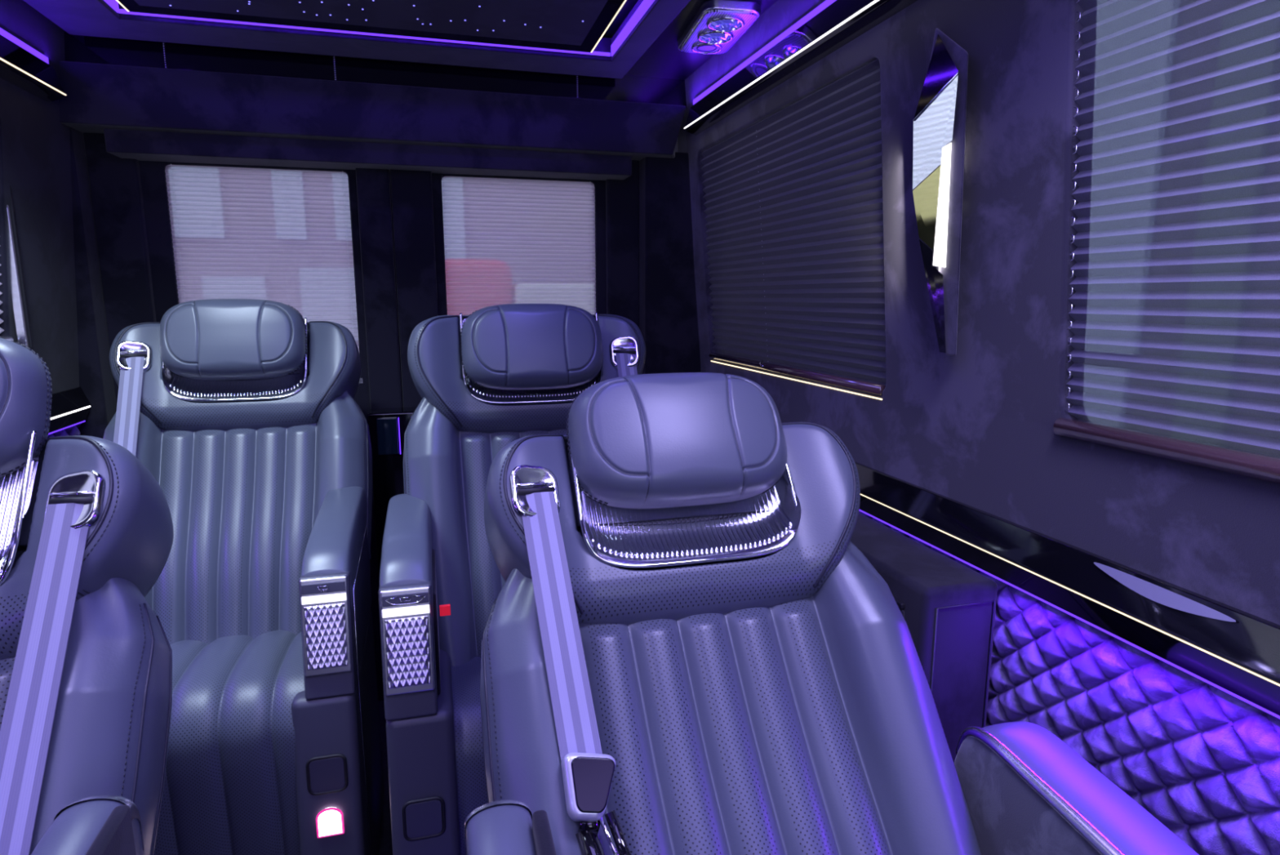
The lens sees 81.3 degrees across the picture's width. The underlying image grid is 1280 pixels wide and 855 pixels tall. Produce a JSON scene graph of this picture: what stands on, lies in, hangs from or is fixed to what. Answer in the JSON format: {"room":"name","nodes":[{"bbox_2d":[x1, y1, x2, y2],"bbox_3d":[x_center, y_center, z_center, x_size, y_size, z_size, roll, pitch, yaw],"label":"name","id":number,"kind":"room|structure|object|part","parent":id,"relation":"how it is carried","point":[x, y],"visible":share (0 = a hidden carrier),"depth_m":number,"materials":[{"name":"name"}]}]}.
{"room":"vehicle interior","nodes":[
{"label":"vehicle interior","id":0,"kind":"room"},
{"bbox_2d":[0,0,79,393],"bbox_3d":[-0.984,-0.225,0.199,0.117,0.997,3.792,-3,10,-15],"label":"wall","id":1,"kind":"structure","parent":0,"point":[35,161],"depth_m":1.74,"materials":[{"name":"fabric"}]},
{"bbox_2d":[0,254,13,342],"bbox_3d":[-1.233,-0.330,1.083,0.052,0.482,1.105,-3,10,-15],"label":"blind","id":2,"kind":"object","parent":1,"relation":"attached to","point":[6,337],"visible":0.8,"depth_m":1.62,"materials":[{"name":"grey fabric"}]},
{"bbox_3d":[-1.240,-0.102,1.120,0.020,0.020,1.081,-3,10,-15],"label":"rail","id":3,"kind":"part","parent":2,"relation":"part of","materials":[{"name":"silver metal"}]},
{"bbox_2d":[6,204,28,347],"bbox_3d":[-1.372,-0.423,1.616,0.016,0.500,0.009,-3,10,-15],"label":"trim","id":4,"kind":"structure","parent":1,"relation":"attached to","point":[15,292],"depth_m":1.64,"materials":[{"name":"silver metal"}]},
{"bbox_2d":[9,185,33,347],"bbox_3d":[-1.374,-0.425,1.629,0.020,0.500,0.009,-3,10,-15],"label":"trim","id":5,"kind":"structure","parent":1,"relation":"attached to","point":[13,219],"depth_m":1.64,"materials":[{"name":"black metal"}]},
{"bbox_2d":[0,27,48,64],"bbox_3d":[-0.924,-0.564,0.068,0.030,0.014,3.510,-3,10,-15],"label":"light strip","id":6,"kind":"object","parent":1,"relation":"attached to","point":[2,33],"visible":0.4,"depth_m":1.63,"materials":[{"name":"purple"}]},
{"bbox_2d":[0,34,64,102],"bbox_3d":[-0.914,-0.510,0.069,0.060,0.089,3.550,-3,10,-15],"label":"trim","id":7,"kind":"structure","parent":1,"relation":"attached to","point":[10,51],"depth_m":1.62,"materials":[{"name":"black"}]},
{"bbox_2d":[0,57,66,95],"bbox_3d":[-0.887,-0.495,0.093,0.003,0.002,3.516,-3,10,-15],"label":"light strip","id":8,"kind":"object","parent":1,"relation":"attached to","point":[1,59],"visible":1,"depth_m":1.61,"materials":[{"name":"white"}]},
{"bbox_2d":[48,420,84,434],"bbox_3d":[-1.124,0.194,0.749,0.008,0.003,2.560,-3,10,-15],"label":"light strip","id":9,"kind":"object","parent":1,"relation":"attached to","point":[83,420],"visible":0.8,"depth_m":1.86,"materials":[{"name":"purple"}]},
{"bbox_2d":[48,386,90,432],"bbox_3d":[-0.984,0.238,0.232,0.044,0.088,3.650,-3,10,-15],"label":"trim","id":10,"kind":"structure","parent":1,"relation":"attached to","point":[66,401],"depth_m":1.86,"materials":[{"name":"black plastic"}]},
{"bbox_2d":[50,405,90,419],"bbox_3d":[-0.965,0.242,0.249,0.003,0.004,3.610,-3,10,-15],"label":"light strip","id":11,"kind":"object","parent":1,"relation":"attached to","point":[87,406],"visible":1,"depth_m":1.85,"materials":[{"name":"white plastic"}]},
{"bbox_2d":[70,127,116,438],"bbox_3d":[-1.477,-0.076,2.014,0.085,1.420,0.100,-3,10,-15],"label":"trim","id":12,"kind":"structure","parent":1,"relation":"attached to","point":[95,376],"depth_m":1.95,"materials":[{"name":"fabric"}]},
{"bbox_2d":[103,0,119,13],"bbox_3d":[-0.796,-0.712,0.339,0.004,0.026,2.805,-3,10,-15],"label":"light strip","id":13,"kind":"object","parent":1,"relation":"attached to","point":[113,4],"visible":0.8,"depth_m":1.65,"materials":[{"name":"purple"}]},
{"bbox_2d":[22,0,690,79],"bbox_3d":[-0.292,-0.744,0.481,1.368,0.058,3.123,-3,10,-15],"label":"trim","id":14,"kind":"structure","parent":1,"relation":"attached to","point":[92,18],"depth_m":1.84,"materials":[{"name":"plastic"}]},
{"bbox_2d":[119,8,610,56],"bbox_3d":[-0.627,-0.964,1.828,1.137,0.008,0.004,-3,10,-15],"label":"light strip","id":15,"kind":"object","parent":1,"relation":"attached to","point":[121,11],"visible":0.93,"depth_m":1.81,"materials":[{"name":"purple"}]},
{"bbox_2d":[63,30,686,108],"bbox_3d":[-0.671,-0.985,2.032,1.730,0.115,0.018,-3,10,-15],"label":"trim","id":16,"kind":"structure","parent":1,"relation":"attached to","point":[77,48],"depth_m":2.01,"materials":[{"name":"black"}]},
{"bbox_2d":[610,0,654,56],"bbox_3d":[0.301,-0.764,0.640,0.004,0.026,2.805,-3,10,-15],"label":"light strip","id":17,"kind":"object","parent":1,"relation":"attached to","point":[645,5],"visible":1,"depth_m":1.78,"materials":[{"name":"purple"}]},
{"bbox_2d":[138,160,606,700],"bbox_3d":[-0.667,-0.106,2.301,1.950,1.990,0.040,-3,10,-15],"label":"door","id":18,"kind":"structure","parent":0,"point":[153,174],"depth_m":2.19,"materials":[{"name":"fabric"}]},
{"bbox_2d":[83,132,156,408],"bbox_3d":[-1.389,-0.086,2.071,0.115,1.420,0.035,-3,10,-15],"label":"trim","id":19,"kind":"structure","parent":18,"relation":"attached to","point":[115,186],"depth_m":1.98,"materials":[{"name":"fabric"}]},
{"bbox_2d":[164,164,363,383],"bbox_3d":[-1.059,-0.433,2.118,0.484,0.632,0.016,-3,10,-15],"label":"blind","id":20,"kind":"object","parent":18,"relation":"attached to","point":[283,236],"visible":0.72,"depth_m":2.10,"materials":[{"name":"grey fabric"}]},
{"bbox_3d":[-1.264,-0.426,2.056,0.002,0.578,0.002,6,11,29],"label":"bead cord","id":21,"kind":"part","parent":20,"relation":"part of","materials":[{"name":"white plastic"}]},
{"bbox_3d":[-0.847,-0.446,2.171,0.002,0.578,0.002,6,11,29],"label":"bead cord","id":22,"kind":"part","parent":20,"relation":"part of","materials":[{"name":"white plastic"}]},
{"bbox_2d":[103,128,631,180],"bbox_3d":[-0.698,-0.760,2.102,1.365,0.057,0.125,-3,10,-15],"label":"trim","id":23,"kind":"structure","parent":18,"relation":"attached to","point":[140,145],"depth_m":2.03,"materials":[{"name":"fabric"}]},
{"bbox_2d":[58,61,685,160],"bbox_3d":[-0.682,-0.864,2.091,1.729,0.145,0.180,-3,10,-15],"label":"trim","id":24,"kind":"structure","parent":18,"relation":"attached to","point":[99,97],"depth_m":1.98,"materials":[{"name":"fabric"}]},
{"bbox_2d":[355,168,402,408],"bbox_3d":[-0.764,-0.115,2.237,0.090,1.420,0.045,-3,10,-15],"label":"trim","id":25,"kind":"structure","parent":18,"relation":"attached to","point":[373,185],"depth_m":2.17,"materials":[{"name":"fabric"}]},
{"bbox_2d":[367,406,417,591],"bbox_3d":[-0.665,0.276,2.208,0.230,0.660,0.144,-3,10,-15],"label":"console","id":26,"kind":"object","parent":18,"relation":"attached to","point":[387,426],"visible":0.27,"depth_m":2.13,"materials":[{"name":"black plastic"}]},
{"bbox_2d":[398,417,400,453],"bbox_3d":[-0.685,0.024,2.122,0.002,0.105,0.008,-3,10,-15],"label":"light","id":27,"kind":"object","parent":26,"relation":"attached to","point":[399,418],"depth_m":2.12,"materials":[{"name":"purple plastic"}]},
{"bbox_2d":[390,169,438,407],"bbox_3d":[-0.663,-0.120,2.265,0.114,1.420,0.045,-3,10,-15],"label":"trim","id":28,"kind":"structure","parent":18,"relation":"attached to","point":[411,191],"depth_m":2.18,"materials":[{"name":"fabric"}]},
{"bbox_2d":[441,176,595,315],"bbox_3d":[-0.364,-0.467,2.309,0.484,0.632,0.016,-3,10,-15],"label":"blind","id":29,"kind":"object","parent":18,"relation":"attached to","point":[507,241],"visible":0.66,"depth_m":2.29,"materials":[{"name":"grey fabric"}]},
{"bbox_3d":[-0.583,-0.458,2.243,0.002,0.578,0.002,6,11,29],"label":"bead cord","id":30,"kind":"part","parent":29,"relation":"part of","materials":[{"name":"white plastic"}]},
{"bbox_3d":[-0.154,-0.479,2.361,0.002,0.578,0.002,6,11,29],"label":"bead cord","id":31,"kind":"part","parent":29,"relation":"part of","materials":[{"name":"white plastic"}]},
{"bbox_2d":[605,160,639,327],"bbox_3d":[-0.055,-0.150,2.437,0.105,1.420,0.035,-3,10,-15],"label":"trim","id":32,"kind":"structure","parent":18,"relation":"attached to","point":[622,197],"depth_m":2.35,"materials":[{"name":"fabric"}]},
{"bbox_2d":[639,151,701,373],"bbox_3d":[0.096,-0.151,2.445,0.190,1.420,0.100,-3,10,-15],"label":"trim","id":33,"kind":"structure","parent":18,"relation":"attached to","point":[668,319],"depth_m":2.33,"materials":[{"name":"fabric"}]},
{"bbox_2d":[377,699,392,854],"bbox_3d":[-0.171,1.204,0.720,1.940,0.060,3.860,-3,10,-15],"label":"floor","id":34,"kind":"structure","parent":0,"point":[385,844],"depth_m":1.92,"materials":[{"name":"carpet"}]},
{"bbox_2d":[0,337,173,854],"bbox_3d":[-0.765,0.548,0.637,0.629,1.222,0.957,-3,10,-15],"label":"seat","id":35,"kind":"object","parent":34,"relation":"on","point":[86,532],"visible":1,"depth_m":0.83,"materials":[{"name":"leather"}]},
{"bbox_3d":[-0.823,0.487,0.759,0.576,0.652,0.572,-3,10,-15],"label":"backrest","id":36,"kind":"part","parent":35,"relation":"part of","materials":[{"name":"leather"}]},
{"bbox_2d":[102,298,384,854],"bbox_3d":[-0.897,0.355,1.639,0.592,1.258,0.844,-3,10,-15],"label":"seat","id":37,"kind":"object","parent":34,"relation":"on","point":[248,422],"visible":0.92,"depth_m":1.63,"materials":[{"name":"leather"}]},
{"bbox_2d":[153,629,304,854],"bbox_3d":[-0.844,0.691,1.512,0.464,0.482,0.365,-3,10,-15],"label":"cushion","id":38,"kind":"object","parent":37,"relation":"on","point":[234,781],"depth_m":1.36,"materials":[{"name":"leather"}]},
{"bbox_3d":[-0.930,0.223,1.747,0.576,0.678,0.513,-3,10,-15],"label":"backrest","id":39,"kind":"part","parent":37,"relation":"part of","materials":[{"name":"leather"}]},
{"bbox_3d":[-0.575,0.291,1.353,0.074,0.018,0.006,-3,10,-15],"label":"badge plate","id":40,"kind":"part","parent":37,"relation":"part of","materials":[{"name":"grey plastic"}]},
{"bbox_3d":[-0.574,0.362,1.362,0.080,0.176,0.032,-3,10,-15],"label":"chrome frame","id":41,"kind":"part","parent":37,"relation":"part of","materials":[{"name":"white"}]},
{"bbox_2d":[303,602,348,670],"bbox_3d":[-0.572,0.381,1.356,0.070,0.116,0.019,-3,10,-15],"label":"grille","id":42,"kind":"object","parent":37,"relation":"attached to","point":[326,624],"depth_m":1.36,"materials":[{"name":"silver metal"}]},
{"bbox_2d":[315,806,344,837],"bbox_3d":[-0.575,0.728,1.383,0.047,0.057,0.018,-3,10,-15],"label":"light","id":43,"kind":"object","parent":37,"relation":"attached to","point":[330,820],"depth_m":1.38,"materials":[{"name":"white plastic"}]},
{"bbox_2d":[378,303,645,854],"bbox_3d":[-0.215,0.368,1.598,0.610,1.248,0.694,-3,10,-15],"label":"seat","id":44,"kind":"object","parent":34,"relation":"on","point":[490,378],"depth_m":1.56,"materials":[{"name":"leather"}]},
{"bbox_3d":[-0.392,0.288,1.246,0.074,0.018,0.006,-3,10,-15],"label":"badge plate","id":45,"kind":"part","parent":44,"relation":"part of","materials":[{"name":"grey plastic"}]},
{"bbox_3d":[-0.391,0.358,1.255,0.080,0.176,0.032,-3,10,-15],"label":"chrome frame","id":46,"kind":"part","parent":44,"relation":"part of","materials":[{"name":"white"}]},
{"bbox_2d":[384,615,431,688],"bbox_3d":[-0.389,0.378,1.249,0.070,0.116,0.019,-3,10,-15],"label":"grille","id":47,"kind":"object","parent":44,"relation":"attached to","point":[407,638],"depth_m":1.25,"materials":[{"name":"silver metal"}]},
{"bbox_3d":[-0.407,0.355,1.475,0.012,0.190,0.340,-3,10,-15],"label":"panel","id":48,"kind":"part","parent":44,"relation":"part of","materials":[{"name":"plastic"}]},
{"bbox_3d":[-0.340,0.318,1.300,0.018,0.017,0.008,-3,10,-15],"label":"belt release button","id":49,"kind":"part","parent":44,"relation":"part of","materials":[{"name":"red plastic"}]},
{"bbox_2d":[450,656,488,854],"bbox_3d":[-0.162,0.699,1.527,0.464,0.462,0.305,-3,10,-15],"label":"cushion","id":50,"kind":"object","parent":44,"relation":"on","point":[467,752],"depth_m":1.33,"materials":[{"name":"leather"}]},
{"bbox_3d":[-0.232,0.226,1.699,0.576,0.693,0.436,-3,10,-15],"label":"backrest","id":51,"kind":"part","parent":44,"relation":"part of","materials":[{"name":"leather"}]},
{"bbox_2d":[464,372,1199,854],"bbox_3d":[0.200,0.550,0.815,0.747,1.157,0.992,-3,10,-15],"label":"seat","id":52,"kind":"object","parent":34,"relation":"on","point":[689,646],"visible":1,"depth_m":0.92,"materials":[{"name":"leather"}]},
{"bbox_3d":[-0.019,0.440,0.742,0.005,0.085,0.075,-8,13,-38],"label":"stem","id":53,"kind":"part","parent":52,"relation":"part of","materials":[{"name":"silver metal"}]},
{"bbox_3d":[0.108,0.458,0.918,0.576,0.628,0.606,-3,10,-15],"label":"backrest","id":54,"kind":"part","parent":52,"relation":"part of","materials":[{"name":"leather"}]},
{"bbox_2d":[850,512,997,762],"bbox_3d":[0.436,0.624,1.415,0.146,0.845,0.433,-3,10,-15],"label":"base cabinet","id":55,"kind":"object","parent":34,"relation":"on","point":[948,607],"visible":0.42,"depth_m":1.17,"materials":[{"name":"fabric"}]},
{"bbox_3d":[0.365,0.609,1.413,0.007,0.715,0.375,-3,10,-15],"label":"door","id":56,"kind":"part","parent":55,"relation":"part of","materials":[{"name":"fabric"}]},
{"bbox_2d":[602,0,638,38],"bbox_3d":[-0.290,-0.794,0.465,1.400,0.015,3.200,-3,10,-15],"label":"trim","id":57,"kind":"structure","parent":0,"point":[628,5],"depth_m":1.88,"materials":[{"name":"black"}]},
{"bbox_2d":[625,0,777,79],"bbox_3d":[-0.168,-0.730,0.373,1.900,0.020,3.840,-3,10,-15],"label":"ceiling","id":58,"kind":"structure","parent":0,"point":[663,59],"depth_m":2.02,"materials":[{"name":"black"}]},
{"bbox_2d":[115,0,626,53],"bbox_3d":[-0.262,-0.727,0.489,1.040,0.036,2.710,-3,10,-15],"label":"ceiling panel","id":59,"kind":"object","parent":58,"relation":"attached to","point":[574,25],"visible":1,"depth_m":1.65,"materials":[{"name":"black"}]},
{"bbox_2d":[115,0,128,11],"bbox_3d":[-0.761,-0.691,0.352,0.003,0.002,2.705,-3,10,-15],"label":"light","id":60,"kind":"object","parent":59,"relation":"attached to","point":[123,3],"depth_m":1.60,"materials":[{"name":"white"}]},
{"bbox_2d":[591,0,626,53],"bbox_3d":[0.238,-0.738,0.626,0.003,0.002,2.705,-3,10,-15],"label":"light","id":61,"kind":"object","parent":59,"relation":"attached to","point":[618,6],"depth_m":1.71,"materials":[{"name":"white"}]},
{"bbox_2d":[678,0,760,54],"bbox_3d":[0.184,-0.947,1.784,0.135,0.036,0.300,-2,10,-10],"label":"recessed light","id":62,"kind":"object","parent":58,"relation":"in","point":[717,26],"visible":1,"depth_m":1.72,"materials":[{"name":"purple plastic"}]},
{"bbox_2d":[678,0,1279,624],"bbox_3d":[0.663,-0.249,0.660,0.117,1.107,3.792,-3,10,-15],"label":"wall","id":63,"kind":"structure","parent":0,"point":[973,427],"depth_m":1.10,"materials":[{"name":"fabric"}]},
{"bbox_2d":[693,0,836,104],"bbox_3d":[0.645,-0.661,0.510,0.030,0.014,3.540,-3,10,-15],"label":"light strip","id":64,"kind":"object","parent":63,"relation":"attached to","point":[825,4],"visible":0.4,"depth_m":1.69,"materials":[{"name":"purple plastic"}]},
{"bbox_2d":[684,0,879,128],"bbox_3d":[0.606,-0.589,0.514,0.003,0.002,3.546,-3,10,-15],"label":"light strip","id":65,"kind":"object","parent":63,"relation":"attached to","point":[875,1],"visible":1,"depth_m":1.54,"materials":[{"name":"white plastic"}]},
{"bbox_2d":[700,58,886,395],"bbox_3d":[0.336,-0.443,1.833,0.063,0.619,0.945,-3,10,-15],"label":"blind","id":66,"kind":"object","parent":63,"relation":"attached to","point":[793,197],"visible":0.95,"depth_m":1.69,"materials":[{"name":"grey fabric"}]},
{"bbox_3d":[0.348,-0.149,1.887,0.020,0.020,0.921,-3,10,-15],"label":"rail","id":67,"kind":"part","parent":66,"relation":"part of","materials":[{"name":"black"}]},
{"bbox_2d":[711,360,882,399],"bbox_3d":[0.350,-0.132,1.893,0.006,0.003,0.930,-3,10,-15],"label":"light strip","id":68,"kind":"object","parent":63,"relation":"attached to","point":[711,361],"visible":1,"depth_m":1.74,"materials":[{"name":"white"}]},
{"bbox_2d":[684,0,918,135],"bbox_3d":[0.641,-0.606,0.507,0.060,0.089,3.580,-3,10,-15],"label":"trim","id":69,"kind":"structure","parent":63,"relation":"attached to","point":[839,11],"depth_m":1.56,"materials":[{"name":"black"}]},
{"bbox_2d":[912,28,968,355],"bbox_3d":[0.465,-0.366,1.176,0.103,0.506,0.098,8,13,40],"label":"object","id":70,"kind":"object","parent":63,"relation":"attached to","point":[939,120],"visible":1,"depth_m":1.16,"materials":[{"name":"mirror"}]},
{"bbox_2d":[912,165,940,249],"bbox_3d":[0.456,-0.349,1.198,0.037,0.130,0.090,-3,10,-15],"label":"mirror","id":71,"kind":"object","parent":70,"relation":"on","point":[926,196],"depth_m":1.18,"materials":[{"name":"silver mirror"}]},
{"bbox_2d":[919,239,946,352],"bbox_3d":[0.471,-0.216,1.217,0.031,0.185,0.070,-7,12,-34],"label":"mirror","id":72,"kind":"object","parent":70,"relation":"attached to","point":[935,278],"depth_m":1.20,"materials":[{"name":"silver mirror"}]},
{"bbox_2d":[912,74,958,189],"bbox_3d":[0.450,-0.454,1.160,0.040,0.156,0.124,-3,10,-15],"label":"mirror","id":73,"kind":"object","parent":70,"relation":"attached to","point":[935,120],"depth_m":1.14,"materials":[{"name":"white mirror"}]},
{"bbox_2d":[854,461,1279,715],"bbox_3d":[0.688,0.264,0.709,0.044,0.090,3.650,-3,10,-15],"label":"trim","id":74,"kind":"structure","parent":63,"relation":"attached to","point":[1251,642],"depth_m":0.98,"materials":[{"name":"black plastic"}]},
{"bbox_2d":[858,509,1279,718],"bbox_3d":[0.541,0.222,1.224,0.008,0.003,2.560,-3,10,-15],"label":"light strip","id":75,"kind":"object","parent":63,"relation":"attached to","point":[905,532],"visible":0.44,"depth_m":0.97,"materials":[{"name":"plastic"}]},
{"bbox_2d":[860,493,1279,685],"bbox_3d":[0.663,0.270,0.714,0.003,0.001,3.610,-3,10,-15],"label":"light strip","id":76,"kind":"object","parent":63,"relation":"attached to","point":[1077,593],"visible":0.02,"depth_m":0.95,"materials":[{"name":"white plastic"}]},
{"bbox_2d":[1093,561,1235,621],"bbox_3d":[0.621,0.200,0.896,0.007,0.018,0.184,-3,10,-15],"label":"grab recess","id":77,"kind":"object","parent":63,"relation":"attached to","point":[1155,593],"visible":1,"depth_m":0.89,"materials":[{"name":"grey"}]},
{"bbox_2d":[1053,0,1279,484],"bbox_3d":[0.742,-0.237,0.369,0.074,0.720,1.302,-3,10,-15],"label":"blind","id":78,"kind":"object","parent":63,"relation":"attached to","point":[1175,328],"visible":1,"depth_m":0.85,"materials":[{"name":"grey fabric"}]},
{"bbox_3d":[0.759,0.104,0.434,0.026,0.025,1.278,-3,10,-15],"label":"rail","id":79,"kind":"part","parent":78,"relation":"part of","materials":[{"name":"red"}]},
{"bbox_3d":[-1.030,0.732,0.342,0.028,1.000,3.760,-3,10,-15],"label":"wall","id":80,"kind":"structure","parent":0,"visible":0},
{"bbox_2d":[47,422,81,438],"bbox_3d":[-1.350,0.288,1.544,0.020,0.462,0.960,-3,10,-15],"label":"panel","id":81,"kind":"object","parent":80,"relation":"attached to","point":[73,430],"visible":0.05,"depth_m":1.91,"materials":[{"name":"fabric"}]},
{"bbox_3d":[0.717,0.698,0.830,0.025,0.900,3.760,-3,10,-15],"label":"wall","id":82,"kind":"structure","parent":0,"visible":0},
{"bbox_2d":[858,510,1279,854],"bbox_3d":[0.547,0.473,1.296,0.020,0.523,2.510,-3,10,-15],"label":"panel","id":83,"kind":"object","parent":82,"relation":"attached to","point":[1203,760],"visible":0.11,"depth_m":0.94,"materials":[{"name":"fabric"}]}
]}

